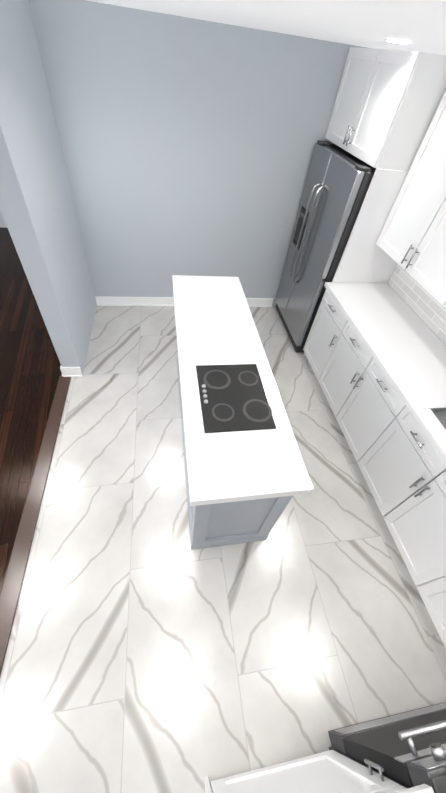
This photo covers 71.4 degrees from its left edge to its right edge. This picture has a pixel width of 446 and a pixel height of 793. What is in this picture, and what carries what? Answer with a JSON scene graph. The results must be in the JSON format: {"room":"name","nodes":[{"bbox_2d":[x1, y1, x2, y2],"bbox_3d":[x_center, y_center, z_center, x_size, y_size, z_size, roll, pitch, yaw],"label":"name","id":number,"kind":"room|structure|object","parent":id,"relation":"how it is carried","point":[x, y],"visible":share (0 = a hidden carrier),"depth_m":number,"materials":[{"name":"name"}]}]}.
{"room":"kitchen","nodes":[
{"label":"kitchen","id":0,"kind":"room"},
{"bbox_2d":[0,210,6,227],"bbox_3d":[-4.452,-3.512,3.893,5.469,2.470,0.120,-3,49,-10],"label":"wall","id":1,"kind":"structure","parent":0,"point":[2,223],"depth_m":4.90,"materials":[{"name":"paint"}]},
{"bbox_2d":[0,227,61,593],"bbox_3d":[-3.252,1.628,1.217,6.461,0.060,11.400,-3,49,-10],"label":"floor","id":2,"kind":"structure","parent":0,"point":[30,370],"depth_m":2.90,"materials":[{"name":"brown wood"}]},
{"bbox_2d":[0,0,96,374],"bbox_3d":[-1.582,-2.300,3.217,0.160,2.470,3.410,-3,49,-10],"label":"wall","id":3,"kind":"structure","parent":0,"point":[38,209],"depth_m":2.22,"materials":[{"name":"paint"}]},
{"bbox_2d":[60,366,68,376],"bbox_3d":[-1.793,-1.510,4.070,0.028,0.115,3.438,-3,49,-10],"label":"baseboard","id":4,"kind":"structure","parent":3,"relation":"attached to","point":[64,370],"depth_m":2.96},
{"bbox_2d":[28,0,366,305],"bbox_3d":[0.015,-2.063,3.227,2.966,2.470,0.120,-3,49,-10],"label":"wall","id":5,"kind":"structure","parent":0,"point":[187,145],"depth_m":2.76,"materials":[{"name":"paint"}]},
{"bbox_2d":[95,296,272,306],"bbox_3d":[-0.442,-1.217,3.997,2.260,0.115,0.028,-3,49,-10],"label":"baseboard","id":6,"kind":"structure","parent":5,"relation":"attached to","point":[138,301],"depth_m":3.90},
{"bbox_2d":[0,306,445,792],"bbox_3d":[0.171,0.512,2.672,3.272,0.060,4.710,-3,49,-10],"label":"floor","id":7,"kind":"structure","parent":0,"point":[149,650],"depth_m":1.90,"materials":[{"name":"tile"}]},
{"bbox_2d":[0,375,70,675],"bbox_3d":[-1.284,1.059,1.940,0.107,0.013,3.360,-3,49,-10],"label":"trim","id":8,"kind":"structure","parent":7,"relation":"on","point":[12,583],"depth_m":2.10,"materials":[{"name":"brown wood"}]},
{"bbox_2d":[177,363,293,549],"bbox_3d":[-0.050,0.048,2.443,0.532,0.848,1.875,-3,49,-10],"label":"kitchen island","id":9,"kind":"object","parent":7,"relation":"on","point":[223,524],"depth_m":1.89,"materials":[{"name":"grey wood"}]},
{"bbox_2d":[172,275,312,506],"bbox_3d":[-0.006,-0.290,2.141,0.600,0.056,2.056,-3,49,-10],"label":"island countertop","id":10,"kind":"structure","parent":9,"relation":"on","point":[215,325],"depth_m":1.75,"materials":[{"name":"white stone"}]},
{"bbox_2d":[196,364,275,432],"bbox_3d":[0.064,-0.013,1.855,0.405,0.018,0.520,-3,49,-10],"label":"cooktop","id":11,"kind":"object","parent":10,"relation":"in","point":[233,397],"visible":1,"depth_m":1.83,"materials":[{"name":"black glass"},{"name":"stainless steel"}]},
{"bbox_2d":[204,750,406,792],"bbox_3d":[0.308,1.734,0.982,0.621,0.880,0.650,-3,49,-10],"label":"base cabinet","id":12,"kind":"object","parent":7,"relation":"on","point":[331,771],"depth_m":1.27,"materials":[{"name":"white wood"}]},
{"bbox_2d":[395,784,433,792],"bbox_3d":[1.050,1.389,0.770,2.070,0.038,0.680,-3,49,-10],"label":"countertop","id":13,"kind":"structure","parent":12,"relation":"on","point":[423,788],"depth_m":0.91,"materials":[{"name":"white stone"}]},
{"bbox_2d":[275,140,375,352],"bbox_3d":[1.129,-1.452,3.296,0.722,1.790,0.955,-3,49,-10],"label":"refrigerator","id":14,"kind":"object","parent":7,"relation":"on","point":[337,183],"visible":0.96,"depth_m":2.91,"materials":[{"name":"metal"}]},
{"bbox_2d":[303,289,350,384],"bbox_3d":[1.285,-0.556,3.137,0.620,0.880,0.572,-3,49,-10],"label":"base cabinet","id":15,"kind":"object","parent":7,"relation":"on","point":[327,332],"depth_m":3.02,"materials":[{"name":"white wood"}]},
{"bbox_2d":[320,325,410,468],"bbox_3d":[1.386,-0.034,2.690,0.620,0.880,1.065,-3,49,-10],"label":"base cabinet","id":16,"kind":"object","parent":7,"relation":"on","point":[367,408],"depth_m":2.50,"materials":[{"name":"white wood"}]},
{"bbox_2d":[328,702,445,792],"bbox_3d":[0.994,1.624,1.103,0.771,0.985,0.761,-3,49,-10],"label":"range","id":17,"kind":"object","parent":7,"relation":"on","point":[407,749],"visible":0.85,"depth_m":1.19,"materials":[{"name":"metal"}]},
{"bbox_2d":[360,414,445,600],"bbox_3d":[1.520,0.657,2.099,0.620,0.880,1.025,-3,49,-10],"label":"base cabinet","id":18,"kind":"object","parent":7,"relation":"on","point":[400,462],"depth_m":1.99,"materials":[{"name":"white wood"}]},
{"bbox_2d":[324,282,445,463],"bbox_3d":[1.489,0.023,2.035,0.650,0.038,2.920,-3,49,-10],"label":"countertop","id":19,"kind":"structure","parent":18,"relation":"on","point":[404,344],"depth_m":2.35,"materials":[{"name":"white stone"}]},
{"bbox_2d":[430,408,445,428],"bbox_3d":[1.534,0.362,1.742,0.377,0.035,0.757,-3,49,-10],"label":"sink basin","id":20,"kind":"object","parent":19,"relation":"in","point":[440,414],"visible":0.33,"depth_m":1.95,"materials":[{"name":"silver metal"}]},
{"bbox_2d":[423,593,445,647],"bbox_3d":[1.607,1.104,1.716,0.620,0.880,0.415,-3,49,-10],"label":"base cabinet","id":21,"kind":"object","parent":7,"relation":"on","point":[436,606],"depth_m":1.85,"materials":[{"name":"white wood"}]},
{"bbox_2d":[87,0,445,55],"bbox_3d":[-2.215,-1.789,1.043,8.735,0.209,7.030,-3,49,-10],"label":"ceiling","id":22,"kind":"structure","parent":0,"point":[420,25],"depth_m":1.51,"materials":[{"name":"paint"}]},
{"bbox_2d":[385,39,410,43],"bbox_3d":[1.018,-2.071,1.813,0.152,0.006,0.152,-3,49,-10],"label":"recessed light","id":23,"kind":"object","parent":22,"relation":"in","point":[397,41],"visible":0.98,"depth_m":1.78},
{"bbox_2d":[388,269,442,341],"bbox_3d":[1.870,-0.397,2.011,0.120,2.470,4.730,-3,49,-10],"label":"wall","id":24,"kind":"structure","parent":0,"point":[410,307],"depth_m":2.76,"materials":[{"name":"tile"}]},
{"bbox_2d":[304,47,445,355],"bbox_3d":[1.241,-1.648,3.092,0.628,2.375,1.016,-3,49,-10],"label":"upper cabinet","id":25,"kind":"object","parent":24,"relation":"attached to","point":[386,104],"visible":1,"depth_m":2.30,"materials":[{"name":"white wood"}]},
{"bbox_2d":[376,91,445,307],"bbox_3d":[1.608,-1.309,1.975,0.320,1.100,1.030,-3,49,-10],"label":"upper cabinet","id":26,"kind":"object","parent":24,"relation":"attached to","point":[411,241],"visible":1,"depth_m":2.15,"materials":[{"name":"white wood"}]},
{"bbox_2d":[388,264,445,344],"bbox_3d":[1.880,0.119,1.724,0.004,0.379,3.580,-3,49,-10],"label":"tile backsplash","id":27,"kind":"structure","parent":24,"relation":"attached to","point":[428,309],"depth_m":2.62,"materials":[{"name":"white tile"}]}
]}

